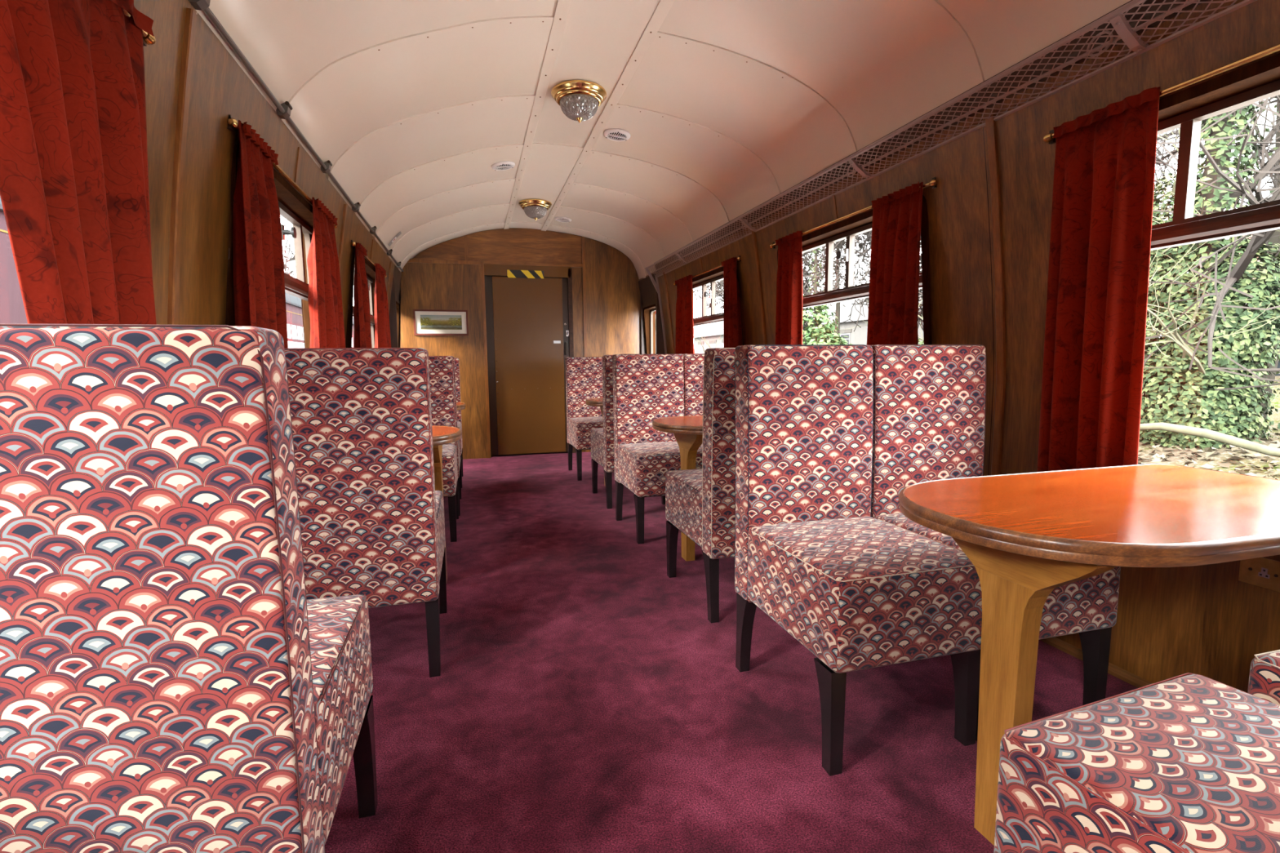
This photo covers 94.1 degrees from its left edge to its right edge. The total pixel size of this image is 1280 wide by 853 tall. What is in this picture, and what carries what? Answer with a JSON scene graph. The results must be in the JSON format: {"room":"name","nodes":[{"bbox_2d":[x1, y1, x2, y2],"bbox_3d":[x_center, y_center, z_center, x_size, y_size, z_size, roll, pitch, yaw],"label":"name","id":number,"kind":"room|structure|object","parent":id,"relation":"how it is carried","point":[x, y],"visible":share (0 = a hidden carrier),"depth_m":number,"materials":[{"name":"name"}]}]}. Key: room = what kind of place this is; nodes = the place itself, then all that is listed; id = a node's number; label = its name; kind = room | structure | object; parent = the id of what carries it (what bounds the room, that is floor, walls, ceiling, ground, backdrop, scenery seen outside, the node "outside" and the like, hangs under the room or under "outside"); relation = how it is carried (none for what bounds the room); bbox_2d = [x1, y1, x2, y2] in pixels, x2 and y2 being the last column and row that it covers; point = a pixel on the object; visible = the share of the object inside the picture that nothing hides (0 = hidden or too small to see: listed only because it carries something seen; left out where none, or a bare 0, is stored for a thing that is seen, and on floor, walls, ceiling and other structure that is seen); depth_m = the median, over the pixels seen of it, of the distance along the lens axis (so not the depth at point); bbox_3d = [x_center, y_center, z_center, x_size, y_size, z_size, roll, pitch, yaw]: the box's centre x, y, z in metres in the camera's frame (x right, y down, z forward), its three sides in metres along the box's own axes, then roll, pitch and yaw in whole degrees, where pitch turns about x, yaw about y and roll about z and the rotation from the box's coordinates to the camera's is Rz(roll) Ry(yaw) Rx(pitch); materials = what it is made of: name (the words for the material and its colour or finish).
{"room":"train carriage","nodes":[
{"label":"train carriage","id":0,"kind":"room"},
{"bbox_2d":[133,0,401,347],"bbox_3d":[-1.257,-0.036,1.825,0.188,2.300,9.120,-2,6,-16],"label":"wall","id":1,"kind":"structure","parent":0,"point":[193,84],"depth_m":1.62,"materials":[{"name":"brown wood"}]},
{"bbox_2d":[123,8,155,46],"bbox_3d":[-0.898,-0.779,0.630,0.053,0.040,1.418,-2,6,-16],"label":"curtain rod","id":2,"kind":"object","parent":1,"relation":"attached to","point":[148,38],"visible":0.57,"depth_m":1.29,"materials":[{"name":"gold metal"}]},
{"bbox_2d":[0,0,156,324],"bbox_3d":[-0.982,-0.270,1.050,0.116,1.128,0.555,-2,6,-16],"label":"curtain","id":3,"kind":"object","parent":2,"relation":"hanging from","point":[74,192],"visible":0.57,"depth_m":1.02,"materials":[{"name":"red fabric"}]},
{"bbox_2d":[225,140,313,347],"bbox_3d":[-1.465,-0.416,2.452,0.162,1.077,1.262,-2,6,-16],"label":"window","id":4,"kind":"structure","parent":1,"relation":"in","point":[293,206],"depth_m":2.55,"materials":[{"name":"brown wood"}]},
{"bbox_2d":[227,115,337,228],"bbox_3d":[-1.400,-0.968,2.411,0.053,0.040,1.398,-2,6,-16],"label":"curtain rod","id":5,"kind":"object","parent":1,"relation":"attached to","point":[233,123],"visible":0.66,"depth_m":2.20,"materials":[{"name":"gold metal"}]},
{"bbox_2d":[232,120,288,347],"bbox_3d":[-1.240,-0.367,1.959,0.133,1.128,0.385,-2,6,-16],"label":"curtain","id":6,"kind":"object","parent":5,"relation":"hanging from","point":[258,268],"visible":0.48,"depth_m":1.86,"materials":[{"name":"red fabric"}]},
{"bbox_2d":[306,196,346,347],"bbox_3d":[-1.473,-0.455,2.790,0.138,1.128,0.550,-2,6,-16],"label":"curtain","id":7,"kind":"object","parent":5,"relation":"hanging from","point":[325,296],"visible":0.57,"depth_m":2.73,"materials":[{"name":"red fabric"}]},
{"bbox_2d":[264,97,395,265],"bbox_3d":[-1.205,-1.072,1.729,0.029,0.041,8.880,-2,6,-16],"label":"trim","id":8,"kind":"structure","parent":1,"relation":"attached to","point":[264,98],"depth_m":2.56,"materials":[{"name":"brown wood"}]},
{"bbox_2d":[346,248,375,347],"bbox_3d":[-1.968,-0.606,4.237,0.162,1.077,1.262,-2,6,-16],"label":"window","id":9,"kind":"structure","parent":1,"relation":"in","point":[370,268],"depth_m":4.07,"materials":[{"name":"brown wood"}]},
{"bbox_2d":[350,240,386,277],"bbox_3d":[-1.901,-1.156,4.188,0.053,0.040,1.388,-2,6,-16],"label":"curtain rod","id":10,"kind":"object","parent":1,"relation":"attached to","point":[353,243],"visible":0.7,"depth_m":3.99,"materials":[{"name":"gold metal"}]},
{"bbox_2d":[353,242,372,347],"bbox_3d":[-1.733,-0.552,3.707,0.117,1.128,0.408,-3,7,-23],"label":"curtain","id":11,"kind":"object","parent":10,"relation":"hanging from","point":[362,334],"visible":0.49,"depth_m":3.62,"materials":[{"name":"red fabric"}]},
{"bbox_2d":[373,262,391,347],"bbox_3d":[-1.947,-0.633,4.470,0.146,1.128,0.640,-2,6,-16],"label":"curtain","id":12,"kind":"object","parent":10,"relation":"hanging from","point":[382,328],"visible":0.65,"depth_m":4.36,"materials":[{"name":"red fabric"}]},
{"bbox_2d":[395,301,399,341],"bbox_3d":[-2.395,-0.655,5.741,0.147,1.097,0.532,-2,6,-16],"label":"window","id":13,"kind":"structure","parent":1,"relation":"in","point":[397,303],"depth_m":5.94,"materials":[{"name":"brown wood"}]},
{"bbox_2d":[400,227,640,459],"bbox_3d":[-1.198,-0.944,6.388,2.840,2.518,0.188,-2,6,-16],"label":"wall","id":14,"kind":"structure","parent":0,"point":[604,315],"depth_m":6.25,"materials":[{"name":"brown wood"}]},
{"bbox_2d":[413,309,468,335],"bbox_3d":[-2.016,-1.054,6.046,0.524,0.255,0.022,-2,6,-16],"label":"picture","id":15,"kind":"object","parent":14,"relation":"attached to","point":[426,322],"visible":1,"depth_m":6.04,"materials":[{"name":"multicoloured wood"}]},
{"bbox_2d":[420,315,462,329],"bbox_3d":[-2.015,-1.057,6.046,0.398,0.145,0.001,-2,6,-16],"label":"print","id":16,"kind":"object","parent":15,"relation":"attached to","point":[427,322],"depth_m":6.05},
{"bbox_2d":[484,263,570,454],"bbox_3d":[-1.173,-0.703,6.403,0.902,2.000,0.082,-2,6,-16],"label":"door","id":17,"kind":"structure","parent":14,"relation":"in","point":[529,332],"depth_m":6.39,"materials":[{"name":"brown wood"}]},
{"bbox_2d":[506,269,543,278],"bbox_3d":[-1.203,-1.604,6.276,0.380,0.080,0.003,-2,6,-16],"label":"tape","id":18,"kind":"object","parent":17,"relation":"attached to","point":[510,273],"visible":1,"depth_m":6.28,"materials":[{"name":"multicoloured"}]},
{"bbox_2d":[195,0,1130,279],"bbox_3d":[-0.007,-1.369,2.035,2.508,0.547,8.880,-2,6,-16],"label":"ceiling","id":19,"kind":"structure","parent":0,"point":[726,107],"depth_m":2.74,"materials":[{"name":"paint"}]},
{"bbox_2d":[187,0,403,271],"bbox_3d":[-1.212,-1.116,1.890,0.045,0.049,8.300,-2,6,-16],"label":"rail","id":20,"kind":"object","parent":19,"relation":"attached to","point":[283,110],"visible":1,"depth_m":2.14,"materials":[{"name":"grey metal"}]},
{"bbox_2d":[388,231,401,246],"bbox_3d":[-1.991,-1.524,4.844,0.097,0.110,0.090,-2,6,-16],"label":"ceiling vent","id":21,"kind":"object","parent":19,"relation":"attached to","point":[399,233],"visible":1,"depth_m":4.83,"materials":[{"name":"white plastic"}]},
{"bbox_2d":[491,160,515,170],"bbox_3d":[-0.953,-1.815,4.155,0.162,0.041,0.163,-2,6,-10],"label":"ceiling vent","id":22,"kind":"object","parent":19,"relation":"in","point":[501,166],"visible":1,"depth_m":4.14,"materials":[{"name":"white plastic"}]},
{"bbox_2d":[518,199,551,220],"bbox_3d":[-0.920,-1.890,5.253,0.290,0.150,0.290,-2,6,-16],"label":"ceiling light","id":23,"kind":"object","parent":19,"relation":"attached to","point":[535,209],"visible":1,"depth_m":5.17,"materials":[{"name":"gold metal"}]},
{"bbox_2d":[554,216,571,222],"bbox_3d":[-0.744,-2.002,5.771,0.163,0.030,0.163,-2,6,-10],"label":"ceiling vent","id":24,"kind":"object","parent":19,"relation":"in","point":[560,219],"visible":1,"depth_m":5.75,"materials":[{"name":"white plastic"}]},
{"bbox_2d":[551,80,606,122],"bbox_3d":[-0.317,-1.663,3.113,0.290,0.150,0.290,-2,6,-16],"label":"ceiling light","id":25,"kind":"object","parent":19,"relation":"attached to","point":[580,100],"visible":1,"depth_m":3.04,"materials":[{"name":"gold metal"}]},
{"bbox_2d":[604,128,630,141],"bbox_3d":[-0.140,-1.775,3.636,0.163,0.030,0.163,-2,6,-10],"label":"ceiling vent","id":26,"kind":"object","parent":19,"relation":"in","point":[615,135],"visible":1,"depth_m":3.62,"materials":[{"name":"white plastic"}]},
{"bbox_2d":[324,451,1137,852],"bbox_3d":[0.013,0.789,2.270,2.800,0.060,9.080,-2,6,-16],"label":"floor","id":27,"kind":"structure","parent":0,"point":[586,697],"depth_m":1.70,"materials":[{"name":"carpet"}]},
{"bbox_2d":[0,323,377,852],"bbox_3d":[-0.739,0.379,0.988,0.445,1.047,0.587,-2,6,-16],"label":"chair","id":28,"kind":"object","parent":27,"relation":"on","point":[171,682],"visible":1,"depth_m":0.72,"materials":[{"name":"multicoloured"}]},
{"bbox_2d":[284,347,447,677],"bbox_3d":[-0.927,0.264,2.061,0.445,1.047,0.587,-2,6,-16],"label":"chair","id":29,"kind":"object","parent":27,"relation":"on","point":[371,511],"visible":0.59,"depth_m":1.79,"materials":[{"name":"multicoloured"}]},
{"bbox_2d":[428,355,458,542],"bbox_3d":[-1.321,0.110,3.512,0.445,1.047,0.587,-2,6,-16],"label":"chair","id":30,"kind":"object","parent":27,"relation":"on","point":[441,367],"visible":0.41,"depth_m":3.68,"materials":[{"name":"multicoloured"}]},
{"bbox_2d":[431,425,461,580],"bbox_3d":[-1.139,0.376,2.643,0.692,0.701,0.566,-2,6,-16],"label":"table","id":31,"kind":"object","parent":27,"relation":"on","point":[442,435],"visible":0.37,"depth_m":2.62,"materials":[{"name":"brown wood"}]},
{"bbox_2d":[451,355,461,515],"bbox_3d":[-1.472,0.050,4.072,0.445,1.047,0.587,-2,6,-16],"label":"chair","id":32,"kind":"object","parent":27,"relation":"on","point":[458,446],"visible":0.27,"depth_m":3.91,"materials":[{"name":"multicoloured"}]},
{"bbox_2d":[454,358,462,488],"bbox_3d":[-1.720,-0.044,4.955,0.445,1.047,0.587,-2,6,-16],"label":"chair","id":33,"kind":"object","parent":27,"relation":"on","point":[456,360],"visible":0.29,"depth_m":5.15,"materials":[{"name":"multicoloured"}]},
{"bbox_2d":[456,402,465,410],"bbox_3d":[-1.641,0.187,4.424,0.692,0.701,0.566,-2,6,-16],"label":"table","id":34,"kind":"object","parent":27,"relation":"on","point":[460,406],"visible":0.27,"depth_m":4.36,"materials":[{"name":"brown wood"}]},
{"bbox_2d":[564,356,603,480],"bbox_3d":[-0.396,-0.096,5.323,0.445,1.047,0.587,-2,6,-16],"label":"chair","id":35,"kind":"object","parent":27,"relation":"on","point":[584,375],"visible":0.46,"depth_m":5.43,"materials":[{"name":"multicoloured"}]},
{"bbox_2d":[585,397,605,486],"bbox_3d":[0.088,0.119,4.904,1.058,0.701,0.566,-2,6,-16],"label":"table","id":36,"kind":"object","parent":27,"relation":"on","point":[591,402],"visible":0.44,"depth_m":4.70,"materials":[{"name":"brown wood"}]},
{"bbox_2d":[590,355,665,508],"bbox_3d":[-0.091,0.009,4.337,0.445,1.047,0.587,-2,6,-16],"label":"chair","id":37,"kind":"object","parent":27,"relation":"on","point":[602,438],"visible":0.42,"depth_m":4.05,"materials":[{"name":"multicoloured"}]},
{"bbox_2d":[612,353,702,543],"bbox_3d":[0.121,0.092,3.551,0.445,1.047,0.587,-2,6,-16],"label":"chair","id":38,"kind":"object","parent":27,"relation":"on","point":[647,388],"visible":0.7,"depth_m":3.66,"materials":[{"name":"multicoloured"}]},
{"bbox_2d":[652,415,702,561],"bbox_3d":[0.590,0.308,3.123,1.058,0.701,0.566,-2,6,-16],"label":"table","id":39,"kind":"object","parent":27,"relation":"on","point":[687,431],"visible":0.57,"depth_m":2.94,"materials":[{"name":"brown wood"}]},
{"bbox_2d":[682,353,704,448],"bbox_3d":[0.548,0.075,3.670,0.445,1.047,0.587,-2,6,-16],"label":"chair","id":40,"kind":"object","parent":27,"relation":"on","point":[693,362],"visible":0.09,"depth_m":3.77,"materials":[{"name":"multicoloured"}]},
{"bbox_2d":[665,347,735,622],"bbox_3d":[0.404,0.199,2.544,0.445,1.047,0.587,-2,6,-16],"label":"chair","id":41,"kind":"object","parent":27,"relation":"on","point":[700,503],"visible":0.49,"depth_m":2.25,"materials":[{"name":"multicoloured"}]},
{"bbox_2d":[733,344,982,776],"bbox_3d":[0.589,0.289,1.704,0.445,1.047,0.587,-2,6,-16],"label":"chair","id":42,"kind":"object","parent":27,"relation":"on","point":[859,591],"visible":0.91,"depth_m":1.70,"materials":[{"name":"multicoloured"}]},
{"bbox_2d":[870,344,1120,741],"bbox_3d":[1.017,0.272,1.823,0.445,1.047,0.587,-2,6,-16],"label":"chair","id":43,"kind":"object","parent":27,"relation":"on","point":[930,400],"visible":0.34,"depth_m":1.94,"materials":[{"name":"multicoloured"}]},
{"bbox_2d":[898,463,1279,845],"bbox_3d":[1.093,0.498,1.337,1.058,0.701,0.566,-2,6,-16],"label":"table","id":44,"kind":"object","parent":27,"relation":"on","point":[1026,536],"visible":0.99,"depth_m":1.18,"materials":[{"name":"brown wood"}]},
{"bbox_2d":[993,672,1279,852],"bbox_3d":[0.795,0.405,0.619,0.445,1.047,0.587,-3,7,-21],"label":"chair","id":45,"kind":"object","parent":27,"relation":"on","point":[1190,763],"visible":1,"depth_m":0.74,"materials":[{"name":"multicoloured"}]},
{"bbox_2d":[1247,649,1279,705],"bbox_3d":[1.326,0.381,0.794,0.445,1.047,0.587,-2,6,-16],"label":"chair","id":46,"kind":"object","parent":27,"relation":"on","point":[1264,683],"visible":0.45,"depth_m":1.00,"materials":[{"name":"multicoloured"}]},
{"bbox_2d":[638,0,1279,693],"bbox_3d":[1.268,-0.135,2.526,0.188,2.300,9.120,-2,6,-16],"label":"wall","id":47,"kind":"structure","parent":0,"point":[989,208],"depth_m":2.12,"materials":[{"name":"brown wood"}]},
{"bbox_2d":[643,303,655,354],"bbox_3d":[0.179,-0.756,6.456,0.147,1.097,0.532,-2,6,-16],"label":"window","id":48,"kind":"structure","parent":47,"relation":"in","point":[649,312],"depth_m":6.64,"materials":[{"name":"brown wood"}]},
{"bbox_2d":[673,255,741,285],"bbox_3d":[0.523,-1.250,4.848,0.053,0.040,1.413,-2,6,-16],"label":"curtain rod","id":49,"kind":"object","parent":47,"relation":"attached to","point":[739,258],"visible":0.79,"depth_m":4.67,"materials":[{"name":"gold metal"}]},
{"bbox_2d":[675,275,694,354],"bbox_3d":[0.416,-0.741,5.262,0.120,1.128,0.460,-3,7,-20],"label":"curtain","id":50,"kind":"object","parent":49,"relation":"hanging from","point":[684,344],"visible":0.66,"depth_m":5.23,"materials":[{"name":"red fabric"}]},
{"bbox_2d":[720,257,742,347],"bbox_3d":[0.676,-0.643,4.344,0.136,1.128,0.295,-2,6,-16],"label":"curtain","id":51,"kind":"object","parent":49,"relation":"hanging from","point":[732,326],"visible":0.5,"depth_m":4.29,"materials":[{"name":"red fabric"}]},
{"bbox_2d":[692,266,743,345],"bbox_3d":[0.591,-0.707,4.948,0.162,1.077,1.262,-2,6,-16],"label":"window","id":52,"kind":"structure","parent":47,"relation":"in","point":[711,277],"depth_m":4.92,"materials":[{"name":"brown wood"}]},
{"bbox_2d":[769,177,937,248],"bbox_3d":[1.022,-1.062,3.076,0.053,0.040,1.393,-2,6,-16],"label":"curtain rod","id":53,"kind":"object","parent":47,"relation":"attached to","point":[933,183],"visible":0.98,"depth_m":2.96,"materials":[{"name":"gold metal"}]},
{"bbox_2d":[775,231,803,344],"bbox_3d":[0.901,-0.558,3.542,0.126,1.128,0.310,-2,6,-16],"label":"curtain","id":54,"kind":"object","parent":53,"relation":"hanging from","point":[789,289],"visible":0.63,"depth_m":3.49,"materials":[{"name":"red fabric"}]},
{"bbox_2d":[866,181,923,345],"bbox_3d":[1.141,-0.466,2.678,0.122,1.128,0.338,-1,6,-7],"label":"curtain","id":55,"kind":"object","parent":53,"relation":"hanging from","point":[895,239],"visible":0.63,"depth_m":2.62,"materials":[{"name":"red fabric"}]},
{"bbox_2d":[777,195,932,344],"bbox_3d":[1.095,-0.517,3.162,0.162,1.077,1.262,-2,6,-16],"label":"window","id":56,"kind":"structure","parent":47,"relation":"in","point":[850,228],"depth_m":3.11,"materials":[{"name":"brown wood"}]},
{"bbox_2d":[644,0,1257,353],"bbox_3d":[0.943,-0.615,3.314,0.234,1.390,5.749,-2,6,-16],"label":"luggage rack","id":57,"kind":"object","parent":47,"relation":"attached to","point":[1117,18],"visible":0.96,"depth_m":2.05,"materials":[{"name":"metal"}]},
{"bbox_2d":[1039,636,1152,688],"bbox_3d":[1.388,0.730,2.301,0.022,0.026,8.210,-2,6,-16],"label":"baseboard","id":58,"kind":"structure","parent":47,"relation":"attached to","point":[1117,672],"depth_m":1.89,"materials":[{"name":"brown wood"}]},
{"bbox_2d":[1042,44,1279,144],"bbox_3d":[1.523,-0.873,1.300,0.053,0.040,1.373,-2,6,-16],"label":"curtain rod","id":59,"kind":"object","parent":47,"relation":"attached to","point":[1049,138],"visible":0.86,"depth_m":1.50,"materials":[{"name":"gold metal"}]},
{"bbox_2d":[1036,86,1159,471],"bbox_3d":[1.381,-0.374,1.806,0.090,1.128,0.320,-2,6,-16],"label":"curtain","id":60,"kind":"object","parent":59,"relation":"hanging from","point":[1104,168],"visible":0.95,"depth_m":1.78,"materials":[{"name":"red fabric"}]},
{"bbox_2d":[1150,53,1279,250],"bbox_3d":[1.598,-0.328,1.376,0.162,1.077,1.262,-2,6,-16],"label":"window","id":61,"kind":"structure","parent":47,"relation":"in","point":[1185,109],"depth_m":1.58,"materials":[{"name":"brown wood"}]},
{"bbox_2d":[1238,557,1279,591],"bbox_3d":[1.596,0.374,1.522,0.008,0.076,0.102,-2,6,-16],"label":"wall socket","id":62,"kind":"object","parent":47,"relation":"attached to","point":[1263,572],"visible":0.98,"depth_m":1.53,"materials":[{"name":"gold metal"}]},
{"bbox_2d":[1257,572,1270,578],"bbox_3d":[1.594,0.380,1.522,0.002,0.010,0.022,-2,6,-16],"label":"socket","id":63,"kind":"object","parent":62,"relation":"attached to","point":[1260,575],"depth_m":1.52,"materials":[{"name":"grey"}]},
{"bbox_2d":[1261,567,1267,574],"bbox_3d":[1.594,0.368,1.521,0.002,0.014,0.012,-2,6,-16],"label":"socket","id":64,"kind":"object","parent":62,"relation":"attached to","point":[1264,570],"depth_m":1.52,"materials":[{"name":"grey plastic"}]},
{"label":"outside","id":65,"kind":"structure","parent":0,"visible":0},
{"bbox_2d":[1137,346,1279,479],"bbox_3d":[-6.105,-2.116,27.297,93.000,2.598,84.000,-2,6,-16],"label":"ground","id":66,"kind":"structure","parent":65,"point":[1216,457],"depth_m":6.99,"materials":[{"name":"beige soil"}]},
{"bbox_2d":[0,196,354,347],"bbox_3d":[-6.394,-0.696,6.479,2.865,3.600,28.000,-2,6,-16],"label":"coach","id":67,"kind":"object","parent":66,"relation":"on","point":[12,310],"visible":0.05,"depth_m":4.08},
{"bbox_2d":[282,223,295,276],"bbox_3d":[-14.560,-5.842,16.100,7.934,12.409,9.837,3,7,31],"label":"tree","id":68,"kind":"object","parent":66,"relation":"on","point":[291,258],"visible":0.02,"depth_m":18.86,"materials":[{"name":"green plant"}]},
{"bbox_2d":[693,309,722,351],"bbox_3d":[2.201,-2.562,21.218,3.799,3.245,3.528,-4,7,-29],"label":"bush","id":69,"kind":"object","parent":66,"relation":"on","point":[695,309],"visible":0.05,"depth_m":20.63,"materials":[{"name":"green plant"}]},
{"bbox_2d":[693,315,813,353],"bbox_3d":[8.900,-6.625,45.407,7.580,4.800,8.900,-2,6,-16],"label":"house","id":70,"kind":"structure","parent":66,"relation":"on","point":[712,333],"depth_m":46.05,"materials":[{"name":"grey"}]},
{"bbox_2d":[693,253,824,331],"bbox_3d":[4.588,-6.620,23.815,7.457,10.301,9.052,0,6,6],"label":"tree","id":71,"kind":"object","parent":66,"relation":"on","point":[717,286],"visible":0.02,"depth_m":21.94,"materials":[{"name":"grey plant"}]},
{"bbox_2d":[716,295,851,344],"bbox_3d":[4.386,-1.929,15.647,3.584,3.777,4.886,-3,7,-21],"label":"bush","id":72,"kind":"object","parent":66,"relation":"on","point":[823,333],"visible":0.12,"depth_m":16.40,"materials":[{"name":"green plant"}]},
{"bbox_2d":[715,231,921,337],"bbox_3d":[7.496,-7.116,21.001,8.125,12.026,10.196,3,7,31],"label":"tree","id":73,"kind":"object","parent":66,"relation":"on","point":[837,269],"visible":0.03,"depth_m":20.09,"materials":[{"name":"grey plant"}]},
{"bbox_2d":[719,233,922,344],"bbox_3d":[5.592,-4.966,17.115,7.061,8.544,5.569,5,8,41],"label":"tree","id":74,"kind":"object","parent":66,"relation":"on","point":[816,277],"visible":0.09,"depth_m":17.32,"materials":[{"name":"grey plant"}]},
{"bbox_2d":[821,288,923,344],"bbox_3d":[16.264,-6.149,35.784,7.580,5.000,9.400,-2,6,-16],"label":"house","id":75,"kind":"structure","parent":66,"relation":"on","point":[859,336],"depth_m":35.82,"materials":[{"name":"grey paint"}]},
{"bbox_2d":[840,334,848,338],"bbox_3d":[12.498,-5.478,36.361,0.014,0.210,0.820,-2,6,-16],"label":"light","id":76,"kind":"object","parent":75,"relation":"attached to","point":[843,335],"depth_m":36.31,"materials":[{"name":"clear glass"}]},
{"bbox_2d":[834,230,923,330],"bbox_3d":[8.972,-7.523,21.694,8.880,11.987,9.814,-4,7,-31],"label":"tree","id":77,"kind":"object","parent":66,"relation":"on","point":[920,313],"visible":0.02,"depth_m":21.13,"materials":[{"name":"green plant"}]},
{"bbox_2d":[843,299,924,344],"bbox_3d":[7.735,-2.307,15.715,3.582,3.972,4.819,-2,6,-13],"label":"bush","id":78,"kind":"object","parent":66,"relation":"on","point":[922,342],"visible":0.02,"depth_m":16.28,"materials":[{"name":"green plant"}]},
{"bbox_2d":[918,111,1279,422],"bbox_3d":[8.496,-4.841,9.727,7.048,9.837,7.852,-2,6,-16],"label":"tree","id":79,"kind":"object","parent":66,"relation":"on","point":[1272,176],"visible":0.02,"depth_m":9.52,"materials":[{"name":"green plant"}]},
{"bbox_2d":[1137,431,1279,479],"bbox_3d":[6.294,0.555,7.317,6.110,0.966,7.594,-2,6,-16],"label":"leaf litter","id":80,"kind":"object","parent":66,"relation":"on","point":[1191,464],"visible":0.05,"depth_m":6.88,"materials":[{"name":"beige plant"}]},
{"bbox_2d":[1138,117,1279,450],"bbox_3d":[6.084,-1.707,8.108,3.322,5.350,4.264,-2,6,-12],"label":"bush","id":81,"kind":"object","parent":66,"relation":"on","point":[1265,324],"visible":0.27,"depth_m":7.17,"materials":[{"name":"green plant"}]},
{"bbox_2d":[1139,422,1279,457],"bbox_3d":[6.331,0.158,6.439,0.145,0.310,2.166,-4,7,-29],"label":"fallen branch","id":82,"kind":"object","parent":66,"relation":"on","point":[1193,431],"visible":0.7,"depth_m":6.48,"materials":[{"name":"beige wood"}]},
{"bbox_2d":[1143,94,1279,448],"bbox_3d":[6.439,-4.788,7.060,6.715,10.278,6.598,5,9,43],"label":"tree","id":83,"kind":"object","parent":66,"relation":"on","point":[1220,192],"visible":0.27,"depth_m":7.13,"materials":[{"name":"green plant"}]},
{"bbox_2d":[1173,97,1279,431],"bbox_3d":[9.544,-5.814,8.991,6.910,11.967,9.158,0,6,1],"label":"tree","id":84,"kind":"object","parent":66,"relation":"on","point":[1273,192],"visible":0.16,"depth_m":7.52,"materials":[{"name":"green plant"}]},
{"bbox_2d":[1183,235,1279,376],"bbox_3d":[18.361,-2.865,11.868,6.580,5.600,9.800,-2,6,-16],"label":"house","id":85,"kind":"structure","parent":66,"relation":"on","point":[1278,364],"depth_m":13.83,"materials":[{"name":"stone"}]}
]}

